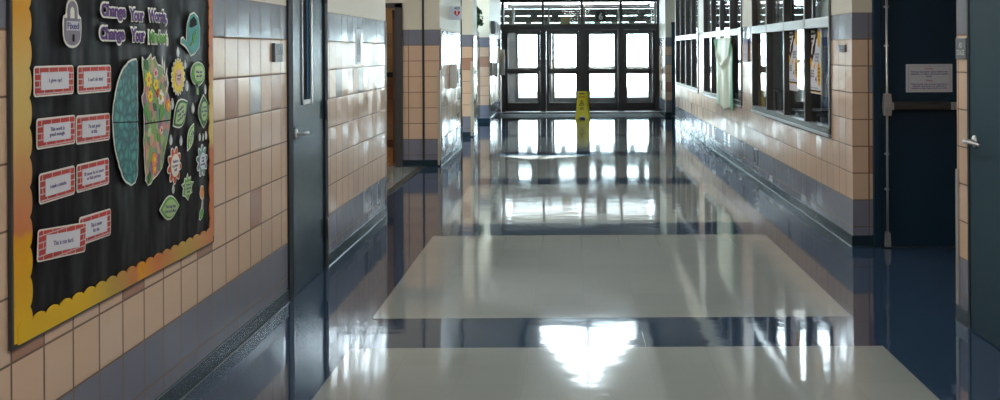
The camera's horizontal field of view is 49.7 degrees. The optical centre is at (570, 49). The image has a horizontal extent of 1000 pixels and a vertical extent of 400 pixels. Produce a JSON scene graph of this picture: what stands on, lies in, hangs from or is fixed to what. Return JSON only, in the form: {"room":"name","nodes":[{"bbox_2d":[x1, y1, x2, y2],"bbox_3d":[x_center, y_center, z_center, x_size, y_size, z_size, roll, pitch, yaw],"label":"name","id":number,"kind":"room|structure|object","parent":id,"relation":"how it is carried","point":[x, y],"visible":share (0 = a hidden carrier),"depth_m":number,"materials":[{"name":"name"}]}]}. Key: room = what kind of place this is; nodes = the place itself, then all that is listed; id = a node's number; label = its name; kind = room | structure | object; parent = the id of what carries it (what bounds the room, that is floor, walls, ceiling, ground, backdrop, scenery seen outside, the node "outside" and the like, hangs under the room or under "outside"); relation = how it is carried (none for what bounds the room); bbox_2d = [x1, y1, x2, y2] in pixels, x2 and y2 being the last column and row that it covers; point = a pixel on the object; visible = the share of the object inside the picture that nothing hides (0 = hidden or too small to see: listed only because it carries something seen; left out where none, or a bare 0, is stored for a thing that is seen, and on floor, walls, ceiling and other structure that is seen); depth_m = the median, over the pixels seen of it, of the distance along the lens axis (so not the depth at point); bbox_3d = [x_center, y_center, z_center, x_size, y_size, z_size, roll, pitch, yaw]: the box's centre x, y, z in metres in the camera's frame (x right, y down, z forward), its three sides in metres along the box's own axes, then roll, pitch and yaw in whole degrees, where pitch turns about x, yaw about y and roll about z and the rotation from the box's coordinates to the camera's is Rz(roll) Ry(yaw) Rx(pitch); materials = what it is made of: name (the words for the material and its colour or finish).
{"room":"school corridor","nodes":[
{"label":"school corridor","id":0,"kind":"room"},
{"bbox_2d":[0,0,385,399],"bbox_3d":[-1.860,-0.061,3.530,0.250,3.200,13.060,0,0,0],"label":"wall","id":1,"kind":"structure","parent":0,"point":[136,343],"depth_m":5.52,"materials":[{"name":"tile"}]},
{"bbox_2d":[6,0,213,350],"bbox_3d":[-1.726,0.296,4.241,0.015,1.259,1.876,0,0,0],"label":"bulletin board","id":2,"kind":"object","parent":1,"relation":"attached to","point":[141,243],"visible":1,"depth_m":3.89,"materials":[{"name":"black paper"}]},
{"bbox_2d":[33,65,73,96],"bbox_3d":[-1.718,0.102,3.579,0.005,0.100,0.275,0,0,0],"label":"card","id":3,"kind":"object","parent":2,"relation":"attached to","point":[58,79],"visible":1,"depth_m":3.56,"materials":[{"name":"paper"}]},
{"bbox_2d":[36,115,74,149],"bbox_3d":[-1.718,0.273,3.592,0.005,0.102,0.271,0,0,0],"label":"card","id":4,"kind":"object","parent":2,"relation":"attached to","point":[60,130],"visible":1,"depth_m":3.58,"materials":[{"name":"paper"}]},
{"bbox_2d":[39,166,74,203],"bbox_3d":[-1.717,0.450,3.597,0.005,0.102,0.251,0,0,0],"label":"card","id":5,"kind":"object","parent":2,"relation":"attached to","point":[59,183],"visible":1,"depth_m":3.58,"materials":[{"name":"paper"}]},
{"bbox_2d":[37,222,85,261],"bbox_3d":[-1.711,0.644,3.622,0.005,0.131,0.350,0,0,0],"label":"card","id":6,"kind":"object","parent":2,"relation":"attached to","point":[66,240],"visible":1,"depth_m":3.60,"materials":[{"name":"paper"}]},
{"bbox_2d":[62,0,80,47],"bbox_3d":[-1.719,-0.092,3.708,0.005,0.172,0.140,0,0,0],"label":"padlock","id":7,"kind":"object","parent":2,"relation":"attached to","point":[71,23],"visible":1,"depth_m":3.70,"materials":[{"name":"grey"}]},
{"bbox_2d":[76,158,108,192],"bbox_3d":[-1.717,0.449,3.866,0.005,0.099,0.262,0,0,0],"label":"card","id":8,"kind":"object","parent":2,"relation":"attached to","point":[93,174],"visible":1,"depth_m":3.85,"materials":[{"name":"paper"}]},
{"bbox_2d":[76,113,109,144],"bbox_3d":[-1.718,0.282,3.870,0.005,0.106,0.273,0,0,0],"label":"card","id":9,"kind":"object","parent":2,"relation":"attached to","point":[90,128],"visible":1,"depth_m":3.86,"materials":[{"name":"paper"}]},
{"bbox_2d":[77,65,110,93],"bbox_3d":[-1.718,0.105,3.882,0.005,0.100,0.272,0,0,0],"label":"card","id":10,"kind":"object","parent":2,"relation":"attached to","point":[90,78],"visible":1,"depth_m":3.87,"materials":[{"name":"paper"}]},
{"bbox_2d":[79,209,110,243],"bbox_3d":[-1.716,0.638,3.882,0.005,0.105,0.259,0,0,0],"label":"card","id":11,"kind":"object","parent":2,"relation":"attached to","point":[98,224],"visible":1,"depth_m":3.89,"materials":[{"name":"paper"}]},
{"bbox_2d":[99,24,125,45],"bbox_3d":[-1.720,-0.055,4.035,0.003,0.078,0.235,0,0,0],"label":"cutout word","id":12,"kind":"object","parent":2,"relation":"attached to","point":[110,35],"visible":1,"depth_m":4.03,"materials":[{"name":"paper"}]},
{"bbox_2d":[100,1,126,22],"bbox_3d":[-1.721,-0.142,4.046,0.003,0.078,0.235,0,0,0],"label":"cutout word","id":13,"kind":"object","parent":2,"relation":"attached to","point":[112,12],"visible":1,"depth_m":4.04,"materials":[{"name":"paper"}]},
{"bbox_2d":[112,58,138,185],"bbox_3d":[-1.718,0.282,4.150,0.005,0.499,0.244,0,0,0],"label":"paper brain cutout","id":14,"kind":"object","parent":2,"relation":"attached to","point":[125,121],"visible":1,"depth_m":4.16},
{"bbox_2d":[129,6,144,22],"bbox_3d":[-1.721,-0.139,4.260,0.003,0.066,0.155,0,0,0],"label":"cutout word","id":15,"kind":"object","parent":2,"relation":"attached to","point":[138,16],"visible":1,"depth_m":4.25,"materials":[{"name":"paper"}]},
{"bbox_2d":[130,26,145,43],"bbox_3d":[-1.720,-0.058,4.272,0.003,0.070,0.155,0,0,0],"label":"cutout word","id":16,"kind":"object","parent":2,"relation":"attached to","point":[138,36],"visible":1,"depth_m":4.26,"materials":[{"name":"paper"}]},
{"bbox_2d":[141,54,171,185],"bbox_3d":[-1.717,0.283,4.463,0.006,0.539,0.318,0,0,0],"label":"paper brain cutout","id":17,"kind":"object","parent":2,"relation":"attached to","point":[156,103],"visible":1,"depth_m":4.43,"materials":[{"name":"multicoloured paper"}]},
{"bbox_2d":[145,71,151,86],"bbox_3d":[-1.717,0.119,4.370,0.001,0.066,0.065,0,0,0],"label":"flower","id":18,"kind":"object","parent":17,"relation":"on","point":[148,74],"depth_m":4.37,"materials":[{"name":"yellow paper"}]},
{"bbox_2d":[151,152,156,165],"bbox_3d":[-1.715,0.450,4.424,0.001,0.062,0.061,0,0,0],"label":"flower","id":19,"kind":"object","parent":17,"relation":"on","point":[153,154],"depth_m":4.42,"materials":[{"name":"orange paper"}]},
{"bbox_2d":[157,89,163,104],"bbox_3d":[-1.717,0.198,4.497,0.001,0.066,0.065,0,0,0],"label":"flower","id":20,"kind":"object","parent":17,"relation":"on","point":[160,92],"depth_m":4.49,"materials":[{"name":"white paper"}]},
{"bbox_2d":[165,98,170,111],"bbox_3d":[-1.716,0.235,4.578,0.001,0.058,0.058,0,0,0],"label":"flower","id":21,"kind":"object","parent":17,"relation":"on","point":[167,102],"depth_m":4.57,"materials":[{"name":"orange paper"}]},
{"bbox_2d":[147,7,167,26],"bbox_3d":[-1.721,-0.137,4.477,0.003,0.074,0.215,0,0,0],"label":"cutout word","id":22,"kind":"object","parent":2,"relation":"attached to","point":[152,14],"visible":1,"depth_m":4.46,"materials":[{"name":"paper"}]},
{"bbox_2d":[148,29,167,44],"bbox_3d":[-1.720,-0.053,4.479,0.003,0.066,0.215,0,0,0],"label":"cutout word","id":23,"kind":"object","parent":2,"relation":"attached to","point":[160,38],"visible":1,"depth_m":4.46,"materials":[{"name":"paper"}]},
{"bbox_2d":[159,195,178,219],"bbox_3d":[-1.716,0.674,4.598,0.005,0.105,0.230,0,0,0],"label":"paper leaf","id":24,"kind":"object","parent":2,"relation":"attached to","point":[170,205],"visible":1,"depth_m":4.59,"materials":[{"name":"green paper"}]},
{"bbox_2d":[167,146,181,184],"bbox_3d":[-1.716,0.502,4.658,0.005,0.166,0.167,0,0,0],"label":"paper flower","id":25,"kind":"object","parent":2,"relation":"attached to","point":[174,162],"visible":1,"depth_m":4.65,"materials":[{"name":"red paper"}]},
{"bbox_2d":[171,58,184,95],"bbox_3d":[-1.718,0.117,4.705,0.005,0.168,0.165,0,0,0],"label":"paper flower","id":26,"kind":"object","parent":2,"relation":"attached to","point":[177,73],"visible":1,"depth_m":4.70,"materials":[{"name":"yellow paper"}]},
{"bbox_2d":[173,99,186,127],"bbox_3d":[-1.718,0.279,4.729,0.005,0.128,0.178,0,0,0],"label":"paper leaf","id":27,"kind":"object","parent":2,"relation":"attached to","point":[181,105],"visible":1,"depth_m":4.72,"materials":[{"name":"green paper"}]},
{"bbox_2d":[181,173,192,199],"bbox_3d":[-1.716,0.613,4.816,0.005,0.125,0.156,0,0,0],"label":"paper leaf","id":28,"kind":"object","parent":2,"relation":"attached to","point":[187,185],"visible":1,"depth_m":4.80,"materials":[{"name":"green paper"}]},
{"bbox_2d":[180,12,199,55],"bbox_3d":[-1.720,-0.072,4.861,0.005,0.204,0.251,0,0,0],"label":"watering can","id":29,"kind":"object","parent":2,"relation":"attached to","point":[192,41],"visible":1,"depth_m":4.88,"materials":[{"name":"teal paper"}]},
{"bbox_2d":[187,123,193,150],"bbox_3d":[-1.717,0.393,4.858,0.005,0.122,0.089,0,0,0],"label":"paper leaf","id":30,"kind":"object","parent":2,"relation":"attached to","point":[190,137],"visible":1,"depth_m":4.85,"materials":[{"name":"green paper"}]},
{"bbox_2d":[190,62,204,94],"bbox_3d":[-1.718,0.130,4.956,0.005,0.153,0.188,0,0,0],"label":"paper leaf","id":31,"kind":"object","parent":2,"relation":"attached to","point":[197,73],"visible":1,"depth_m":4.94,"materials":[{"name":"green paper"}]},
{"bbox_2d":[199,186,203,219],"bbox_3d":[-1.716,0.709,4.995,0.003,0.160,0.068,0,0,0],"label":"trowel","id":32,"kind":"object","parent":2,"relation":"attached to","point":[201,193],"visible":1,"depth_m":5.00,"materials":[{"name":"green paper"}]},
{"bbox_2d":[196,144,207,176],"bbox_3d":[-1.716,0.513,5.006,0.005,0.152,0.154,0,0,0],"label":"paper flower","id":33,"kind":"object","parent":2,"relation":"attached to","point":[202,157],"visible":1,"depth_m":5.00,"materials":[{"name":"teal paper"}]},
{"bbox_2d":[198,94,208,127],"bbox_3d":[-1.718,0.286,5.029,0.005,0.160,0.150,0,0,0],"label":"paper leaf","id":34,"kind":"object","parent":2,"relation":"attached to","point":[203,108],"visible":1,"depth_m":5.02,"materials":[{"name":"green paper"}]},
{"bbox_2d":[155,288,289,399],"bbox_3d":[-1.720,1.494,1.780,0.016,0.088,9.560,0,0,0],"label":"baseboard","id":35,"kind":"structure","parent":1,"relation":"attached to","point":[182,387],"depth_m":5.32,"materials":[{"name":"teal plastic"}]},
{"bbox_2d":[272,43,282,61],"bbox_3d":[-1.725,0.016,6.325,0.020,0.110,0.180,0,0,0],"label":"room sign","id":36,"kind":"object","parent":1,"relation":"attached to","point":[277,48],"visible":1,"depth_m":6.29,"materials":[{"name":"grey plastic"}]},
{"bbox_2d":[286,0,328,300],"bbox_3d":[-1.747,0.469,7.090,0.171,2.140,1.060,0,0,0],"label":"door","id":37,"kind":"structure","parent":1,"relation":"in","point":[307,20],"depth_m":7.09,"materials":[{"name":"paint"}]},
{"bbox_2d":[329,205,387,266],"bbox_3d":[-1.720,1.494,8.840,0.016,0.088,2.440,0,0,0],"label":"baseboard","id":38,"kind":"structure","parent":1,"relation":"attached to","point":[335,254],"depth_m":8.61,"materials":[{"name":"teal plastic"}]},
{"bbox_2d":[356,29,360,63],"bbox_3d":[-1.734,-0.029,8.770,0.003,0.285,0.210,0,0,0],"label":"paper strip","id":39,"kind":"object","parent":1,"relation":"attached to","point":[358,31],"visible":1,"depth_m":8.76,"materials":[{"name":"white paper"}]},
{"bbox_2d":[385,22,386,204],"bbox_3d":[-1.739,0.594,10.058,0.026,1.710,0.016,0,0,0],"label":"guard","id":40,"kind":"object","parent":1,"relation":"attached to","point":[385,22],"visible":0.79,"depth_m":10.05,"materials":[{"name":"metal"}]},
{"bbox_2d":[385,8,394,138],"bbox_3d":[-3.478,-0.053,17.100,3.045,3.200,0.200,0,0,0],"label":"door","id":41,"kind":"structure","parent":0,"point":[388,11],"depth_m":17.00,"materials":[{"name":"brown wood"}]},
{"bbox_2d":[385,0,441,159],"bbox_3d":[-3.368,-0.053,14.310,3.265,3.200,0.220,0,0,0],"label":"wall","id":42,"kind":"structure","parent":0,"point":[411,9],"depth_m":14.20,"materials":[{"name":"tile"}]},
{"bbox_2d":[385,3,402,166],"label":"door frame","id":43,"kind":"structure","parent":42,"relation":"in","point":[397,41],"depth_m":14.16,"materials":[{"name":"grey paint"}]},
{"bbox_2d":[422,0,424,159],"bbox_3d":[-1.952,-0.105,14.196,0.027,3.110,0.012,0,0,0],"label":"joint","id":44,"kind":"object","parent":42,"relation":"attached to","point":[423,93],"visible":1,"depth_m":14.19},
{"bbox_2d":[437,70,440,164],"bbox_3d":[-1.742,0.894,14.215,0.038,1.250,0.050,0,0,0],"label":"guard","id":45,"kind":"object","parent":42,"relation":"attached to","point":[438,71],"visible":1,"depth_m":14.19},
{"bbox_2d":[441,0,460,157],"bbox_3d":[-1.845,-0.061,15.710,0.220,3.200,2.580,0,0,0],"label":"wall","id":46,"kind":"structure","parent":0,"point":[451,41],"depth_m":15.38,"materials":[{"name":"tile"}]},
{"bbox_2d":[403,142,462,166],"bbox_3d":[-1.967,1.496,15.590,0.511,0.088,2.820,0,0,0],"label":"baseboard","id":47,"kind":"structure","parent":46,"relation":"attached to","point":[406,163],"depth_m":14.19,"materials":[{"name":"teal plastic"}]},
{"bbox_2d":[450,64,458,88],"bbox_3d":[-1.676,0.381,15.575,0.115,0.345,0.350,0,0,0],"label":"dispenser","id":48,"kind":"object","parent":46,"relation":"attached to","point":[454,68],"visible":1,"depth_m":15.40,"materials":[{"name":"plastic"}]},
{"bbox_2d":[450,6,460,19],"bbox_3d":[-1.655,-0.527,15.420,0.165,0.200,0.080,0,0,0],"label":"heart sign","id":49,"kind":"object","parent":46,"relation":"attached to","point":[455,11],"visible":1,"depth_m":15.40,"materials":[{"name":"plastic"}]},
{"bbox_2d":[461,0,462,145],"bbox_3d":[-1.729,-0.071,16.980,0.012,3.180,0.060,0,0,0],"label":"joint","id":50,"kind":"object","parent":46,"relation":"attached to","point":[461,0],"visible":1,"depth_m":16.95,"materials":[{"name":"grey metal"}]},
{"bbox_2d":[462,0,473,131],"bbox_3d":[-2.568,-0.057,19.100,1.665,3.200,0.200,0,0,0],"label":"wall","id":51,"kind":"structure","parent":0,"point":[467,5],"depth_m":19.00,"materials":[{"name":"brown tile"}]},
{"bbox_2d":[470,61,473,135],"bbox_3d":[-1.749,0.859,19.020,0.053,1.320,0.060,0,0,0],"label":"guard","id":52,"kind":"object","parent":51,"relation":"attached to","point":[471,62],"visible":1,"depth_m":18.99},
{"bbox_2d":[474,0,476,130],"bbox_3d":[-2.568,-0.057,19.500,1.665,3.200,0.600,0,0,0],"label":"wall","id":53,"kind":"structure","parent":0,"point":[475,1],"depth_m":19.51,"materials":[{"name":"tile"}]},
{"bbox_2d":[463,129,477,136],"bbox_3d":[-2.552,1.498,19.390,1.681,0.088,0.820,0,0,0],"label":"baseboard","id":54,"kind":"structure","parent":53,"relation":"attached to","point":[465,134],"depth_m":18.99,"materials":[{"name":"teal plastic"}]},
{"bbox_2d":[477,0,489,117],"bbox_3d":[-2.568,-0.057,22.950,1.665,3.200,0.200,0,0,0],"label":"wall","id":55,"kind":"structure","parent":0,"point":[484,5],"depth_m":22.85,"materials":[{"name":"brown tile"}]},
{"bbox_2d":[490,0,500,117],"bbox_3d":[-1.845,-0.061,24.750,0.220,3.200,3.400,0,0,0],"label":"wall","id":56,"kind":"structure","parent":0,"point":[495,82],"depth_m":24.61,"materials":[{"name":"tile"}]},
{"bbox_2d":[479,109,500,121],"bbox_3d":[-2.552,1.498,24.615,1.681,0.088,3.570,0,0,0],"label":"baseboard","id":57,"kind":"structure","parent":56,"relation":"attached to","point":[495,115],"depth_m":22.96,"materials":[{"name":"teal plastic"}]},
{"bbox_2d":[491,21,497,33],"bbox_3d":[-1.688,-0.492,23.800,0.100,0.280,1.000,0,0,0],"label":"wall box","id":58,"kind":"object","parent":56,"relation":"attached to","point":[494,25],"visible":1,"depth_m":23.30,"materials":[{"name":"grey plastic"}]},
{"bbox_2d":[491,62,498,76],"bbox_3d":[-1.668,0.426,23.525,0.130,0.315,0.650,0,0,0],"label":"dispenser","id":59,"kind":"object","parent":56,"relation":"attached to","point":[494,66],"visible":1,"depth_m":23.50,"materials":[{"name":"plastic"}]},
{"bbox_2d":[499,50,504,74],"bbox_3d":[-1.669,0.298,26.003,0.130,0.620,0.055,0,0,0],"label":"wall panel","id":60,"kind":"object","parent":56,"relation":"attached to","point":[501,52],"visible":1,"depth_m":25.97,"materials":[{"name":"plastic"}]},
{"bbox_2d":[182,111,999,399],"bbox_3d":[2.108,1.577,11.625,14.600,0.126,29.650,0,0,0],"label":"floor","id":61,"kind":"structure","parent":0,"point":[630,258],"depth_m":6.65,"materials":[{"name":"tile"}]},
{"bbox_2d":[387,166,424,196],"bbox_3d":[-1.960,1.534,12.130,0.075,0.012,4.140,0,0,0],"label":"threshold","id":62,"kind":"object","parent":61,"relation":"on","point":[400,183],"visible":0.64,"depth_m":12.58,"materials":[{"name":"grey metal"}]},
{"bbox_2d":[477,30,479,123],"bbox_3d":[-2.147,0.556,21.700,0.500,1.930,1.600,0,0,0],"label":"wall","id":63,"kind":"structure","parent":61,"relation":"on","point":[478,106],"depth_m":22.21,"materials":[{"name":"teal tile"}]},
{"bbox_2d":[477,6,483,29],"bbox_3d":[-1.927,-0.663,22.202,0.330,0.498,0.303,0,0,-40],"label":"trailing plant","id":64,"kind":"object","parent":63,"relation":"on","point":[479,20],"visible":0.5,"depth_m":22.16,"materials":[{"name":"plant"}]},
{"bbox_2d":[497,113,664,117],"bbox_3d":[0.225,1.524,24.975,3.805,0.010,1.450,0,0,0],"label":"entrance mat","id":65,"kind":"object","parent":61,"relation":"on","point":[592,115],"visible":0.94,"depth_m":24.86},
{"bbox_2d":[575,91,589,118],"bbox_3d":[0.261,1.224,23.989,0.340,0.609,0.378,0,0,0],"label":"caution sign","id":66,"kind":"object","parent":61,"relation":"on","point":[582,108],"visible":1,"depth_m":23.88,"materials":[{"name":"yellow plastic"}]},
{"bbox_2d":[773,89,820,113],"bbox_3d":[4.606,1.132,20.500,1.400,0.750,0.700,0,0,0],"label":"desk","id":67,"kind":"object","parent":61,"relation":"on","point":[797,97],"visible":0.29,"depth_m":20.20,"materials":[{"name":"metal"}]},
{"bbox_2d":[792,108,828,125],"bbox_3d":[3.606,1.137,13.800,1.400,0.750,0.700,0,0,0],"label":"desk","id":68,"kind":"object","parent":61,"relation":"on","point":[819,115],"visible":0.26,"depth_m":13.50,"materials":[{"name":"metal"}]},
{"bbox_2d":[821,28,827,107],"bbox_3d":[4.313,0.573,17.500,0.460,1.869,0.400,0,0,0],"label":"divider","id":69,"kind":"object","parent":61,"relation":"on","point":[824,31],"visible":0.1,"depth_m":17.48,"materials":[{"name":"metal"}]},
{"bbox_2d":[500,0,827,110],"bbox_3d":[2.000,-0.080,26.535,14.400,3.200,0.170,0,0,0],"label":"wall","id":70,"kind":"structure","parent":0,"point":[821,6],"depth_m":26.45,"materials":[{"name":"paint"}]},
{"bbox_2d":[501,3,506,111],"bbox_3d":[-1.765,0.079,28.010,0.060,2.920,2.780,0,0,0],"label":"window","id":71,"kind":"structure","parent":70,"relation":"in","point":[504,3],"depth_m":28.54,"materials":[{"name":"clear glass"}]},
{"bbox_2d":[500,0,658,112],"bbox_3d":[0.218,0.129,26.520,3.905,2.800,0.180,0,0,0],"label":"window","id":72,"kind":"structure","parent":70,"relation":"in","point":[620,27],"depth_m":26.46,"materials":[{"name":"brown metal"}]},
{"bbox_2d":[505,29,539,111],"bbox_3d":[-1.194,0.501,26.511,0.857,2.030,0.182,0,0,0],"label":"door","id":73,"kind":"structure","parent":72,"relation":"attached to","point":[510,107],"depth_m":26.50,"materials":[{"name":"brown metal"}]},
{"bbox_2d":[546,30,578,110],"bbox_3d":[-0.207,0.496,26.511,0.804,2.030,0.182,0,0,0],"label":"door","id":74,"kind":"structure","parent":72,"relation":"attached to","point":[549,106],"depth_m":26.50,"materials":[{"name":"brown metal"}]},
{"bbox_2d":[561,16,569,23],"bbox_3d":[-0.134,-0.737,26.506,0.230,0.205,0.012,0,0,0],"label":"paper sheet","id":75,"kind":"object","parent":72,"relation":"attached to","point":[564,19],"visible":1,"depth_m":26.50,"materials":[{"name":"yellow paper"}]},
{"bbox_2d":[596,11,605,20],"bbox_3d":[0.733,-0.829,26.461,0.250,0.240,0.014,0,0,0],"label":"number plate","id":76,"kind":"object","parent":72,"relation":"attached to","point":[600,15],"visible":1,"depth_m":26.45,"materials":[{"name":"black plastic"}]},
{"bbox_2d":[585,30,617,110],"bbox_3d":[0.752,0.491,26.511,0.804,2.030,0.182,0,0,0],"label":"door","id":77,"kind":"structure","parent":72,"relation":"attached to","point":[604,106],"depth_m":26.50,"materials":[{"name":"brown metal"}]},
{"bbox_2d":[624,28,654,110],"bbox_3d":[1.696,0.486,26.511,0.772,2.030,0.182,0,0,0],"label":"door","id":78,"kind":"structure","parent":72,"relation":"attached to","point":[628,106],"depth_m":26.50,"materials":[{"name":"brown metal"}]},
{"bbox_2d":[650,2,655,101],"bbox_3d":[2.200,0.059,28.010,0.060,2.920,2.780,0,0,0],"label":"window","id":79,"kind":"structure","parent":70,"relation":"in","point":[653,3],"depth_m":28.56,"materials":[{"name":"clear glass"}]},
{"bbox_2d":[716,0,740,92],"bbox_3d":[3.689,-0.113,26.525,2.430,2.350,0.120,0,0,0],"label":"window","id":80,"kind":"structure","parent":70,"relation":"in","point":[737,61],"depth_m":26.46,"materials":[{"name":"brown metal"}]},
{"bbox_2d":[792,0,814,62],"bbox_3d":[5.724,-0.124,26.525,0.640,2.350,0.120,0,0,0],"label":"window","id":81,"kind":"structure","parent":70,"relation":"in","point":[813,6],"depth_m":26.46,"materials":[{"name":"clear glass"}]},
{"bbox_2d":[659,0,671,110],"bbox_3d":[2.270,-0.081,25.675,0.200,3.200,1.550,0,0,0],"label":"wall","id":82,"kind":"structure","parent":0,"point":[661,2],"depth_m":25.55,"materials":[{"name":"tile"}]},
{"bbox_2d":[664,0,674,111],"bbox_3d":[2.385,-0.082,24.800,0.430,3.200,0.200,0,0,0],"label":"wall","id":83,"kind":"structure","parent":0,"point":[669,5],"depth_m":24.70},
{"bbox_2d":[671,22,674,115],"bbox_3d":[2.404,0.438,24.685,0.193,2.160,0.070,0,0,0],"label":"door","id":84,"kind":"structure","parent":83,"relation":"in","point":[672,23],"depth_m":24.66,"materials":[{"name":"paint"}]},
{"bbox_2d":[675,0,845,229],"bbox_3d":[2.270,-0.081,15.450,0.200,3.200,13.900,0,0,0],"label":"wall","id":85,"kind":"structure","parent":0,"point":[810,166],"depth_m":11.33,"materials":[{"name":"tile"}]},
{"bbox_2d":[675,0,698,92],"bbox_3d":[2.182,-0.235,20.225,0.078,1.932,3.890,0,0,0],"label":"window","id":86,"kind":"structure","parent":85,"relation":"in","point":[686,11],"depth_m":20.19,"materials":[{"name":"metal"}]},
{"bbox_2d":[703,0,742,107],"bbox_3d":[2.182,-0.235,15.565,0.078,1.932,3.890,0,0,0],"label":"window","id":87,"kind":"structure","parent":85,"relation":"in","point":[731,32],"depth_m":16.30,"materials":[{"name":"metal"}]},
{"bbox_2d":[714,37,733,110],"bbox_3d":[2.106,0.329,14.935,0.076,1.001,1.731,0,0,0],"label":"sheet","id":88,"kind":"object","parent":87,"relation":"hanging from","point":[723,46],"visible":1,"depth_m":14.72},
{"bbox_2d":[743,38,749,61],"bbox_3d":[2.159,0.002,13.235,0.022,0.285,0.330,0,0,0],"label":"notice","id":89,"kind":"object","parent":85,"relation":"attached to","point":[745,41],"visible":1,"depth_m":13.17,"materials":[{"name":"white paper"}]},
{"bbox_2d":[675,119,873,246],"bbox_3d":[2.257,1.474,15.340,0.191,0.088,14.120,0,0,0],"label":"baseboard","id":90,"kind":"structure","parent":85,"relation":"attached to","point":[851,240],"depth_m":10.38,"materials":[{"name":"teal plastic"}]},
{"bbox_2d":[751,0,831,137],"bbox_3d":[2.182,-0.235,10.905,0.078,1.932,3.890,0,0,0],"label":"window","id":91,"kind":"structure","parent":85,"relation":"in","point":[807,23],"depth_m":10.88,"materials":[{"name":"metal"}]},
{"bbox_2d":[789,30,797,90],"bbox_3d":[2.204,0.102,10.655,0.004,0.605,0.410,0,0,0],"label":"poster","id":92,"kind":"object","parent":91,"relation":"attached to","point":[793,34],"visible":1,"depth_m":10.65,"materials":[{"name":"white paper"}]},
{"bbox_2d":[810,28,820,94],"bbox_3d":[2.204,0.097,9.690,0.004,0.595,0.400,0,0,0],"label":"poster","id":93,"kind":"object","parent":91,"relation":"attached to","point":[815,33],"visible":1,"depth_m":9.68,"materials":[{"name":"white paper"}]},
{"bbox_2d":[845,0,872,234],"bbox_3d":[5.585,-0.098,8.400,6.830,3.200,0.200,0,0,0],"label":"wall","id":94,"kind":"structure","parent":0,"point":[858,13],"depth_m":8.30,"materials":[{"name":"tile"}]},
{"bbox_2d":[872,0,956,247],"bbox_3d":[2.845,0.436,8.275,1.035,2.160,0.170,0,0,0],"label":"door","id":95,"kind":"structure","parent":94,"relation":"in","point":[915,133],"depth_m":8.27,"materials":[{"name":"teal paint"}]},
{"bbox_2d":[906,64,951,91],"bbox_3d":[2.753,0.216,8.262,0.357,0.216,0.004,0,0,0],"label":"paper notice","id":96,"kind":"object","parent":95,"relation":"attached to","point":[919,77],"visible":1,"depth_m":8.26,"materials":[{"name":"white paper"}]},
{"bbox_2d":[956,0,967,310],"bbox_3d":[2.270,-0.081,1.525,0.200,3.200,9.050,0,0,0],"label":"wall","id":97,"kind":"structure","parent":0,"point":[961,5],"depth_m":5.96,"materials":[{"name":"tile"}]},
{"bbox_2d":[955,169,959,304],"bbox_3d":[2.186,1.049,6.039,0.038,0.760,0.038,0,0,0],"label":"guard","id":98,"kind":"object","parent":97,"relation":"attached to","point":[956,170],"visible":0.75,"depth_m":6.03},
{"bbox_2d":[956,38,966,58],"bbox_3d":[2.165,-0.007,5.963,0.011,0.117,0.155,0,0,0],"label":"room sign","id":99,"kind":"object","parent":97,"relation":"attached to","point":[961,43],"visible":1,"depth_m":5.95,"materials":[{"name":"grey plastic"}]},
{"bbox_2d":[955,304,967,328],"bbox_3d":[2.169,1.475,1.530,0.016,0.088,9.060,0,0,0],"label":"baseboard","id":100,"kind":"structure","parent":97,"relation":"attached to","point":[961,313],"depth_m":5.96,"materials":[{"name":"teal plastic"}]},
{"bbox_2d":[962,0,999,347],"bbox_3d":[2.183,0.449,5.301,0.179,2.140,1.122,0,0,0],"label":"door","id":101,"kind":"structure","parent":97,"relation":"in","point":[982,141],"depth_m":5.64,"materials":[{"name":"paint"}]},
{"bbox_3d":[0.210,-1.456,28.010,4.505,0.130,2.780,0,0,0],"label":"ceiling","id":102,"kind":"structure","parent":0,"visible":0},
{"bbox_2d":[511,2,647,4],"bbox_3d":[0.218,-1.308,28.950,3.750,0.163,0.140,0,0,0],"label":"strip light","id":103,"kind":"object","parent":102,"relation":"attached to","point":[523,3],"visible":0.49,"depth_m":28.90,"materials":[{"name":"white plastic"}]},
{"bbox_3d":[0.225,1.579,27.925,4.505,0.099,2.950,0,0,0],"label":"floor","id":104,"kind":"structure","parent":0,"visible":0},
{"bbox_2d":[507,3,651,102],"bbox_3d":[0.318,0.133,29.300,4.305,2.790,0.180,0,0,0],"label":"window","id":105,"kind":"structure","parent":104,"relation":"on","point":[511,36],"depth_m":29.25,"materials":[{"name":"brown metal"}]},
{"bbox_2d":[516,33,536,102],"bbox_3d":[-1.091,0.500,29.291,0.830,2.030,0.182,0,0,0],"label":"door","id":106,"kind":"structure","parent":105,"relation":"attached to","point":[518,100],"depth_m":29.28,"materials":[{"name":"brown metal"}]},
{"bbox_2d":[552,33,575,102],"bbox_3d":[-0.117,0.496,29.291,0.804,2.030,0.182,0,0,0],"label":"door","id":107,"kind":"structure","parent":105,"relation":"attached to","point":[554,100],"depth_m":29.28,"materials":[{"name":"brown metal"}]},
{"bbox_2d":[588,33,614,102],"bbox_3d":[0.843,0.491,29.291,0.804,2.030,0.182,0,0,0],"label":"door","id":108,"kind":"structure","parent":105,"relation":"attached to","point":[604,99],"depth_m":29.28,"materials":[{"name":"brown metal"}]},
{"bbox_2d":[627,33,650,101],"bbox_3d":[1.786,0.486,29.291,0.772,2.030,0.182,0,0,0],"label":"door","id":109,"kind":"structure","parent":105,"relation":"attached to","point":[629,99],"depth_m":29.28,"materials":[{"name":"brown metal"}]},
{"label":"outside","id":110,"kind":"structure","parent":0,"visible":0},
{"bbox_2d":[518,58,803,97],"bbox_3d":[0.009,1.742,75.000,120.000,0.175,230.000,0,0,0],"label":"ground","id":111,"kind":"structure","parent":110,"point":[601,85],"depth_m":56.19,"materials":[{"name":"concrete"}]},
{"bbox_2d":[506,1,802,24],"bbox_3d":[3.531,0.215,38.150,25.060,2.845,22.900,0,0,0],"label":"canopy","id":112,"kind":"object","parent":111,"relation":"on","point":[523,15],"visible":0.25,"depth_m":35.69,"materials":[{"name":"metal"}]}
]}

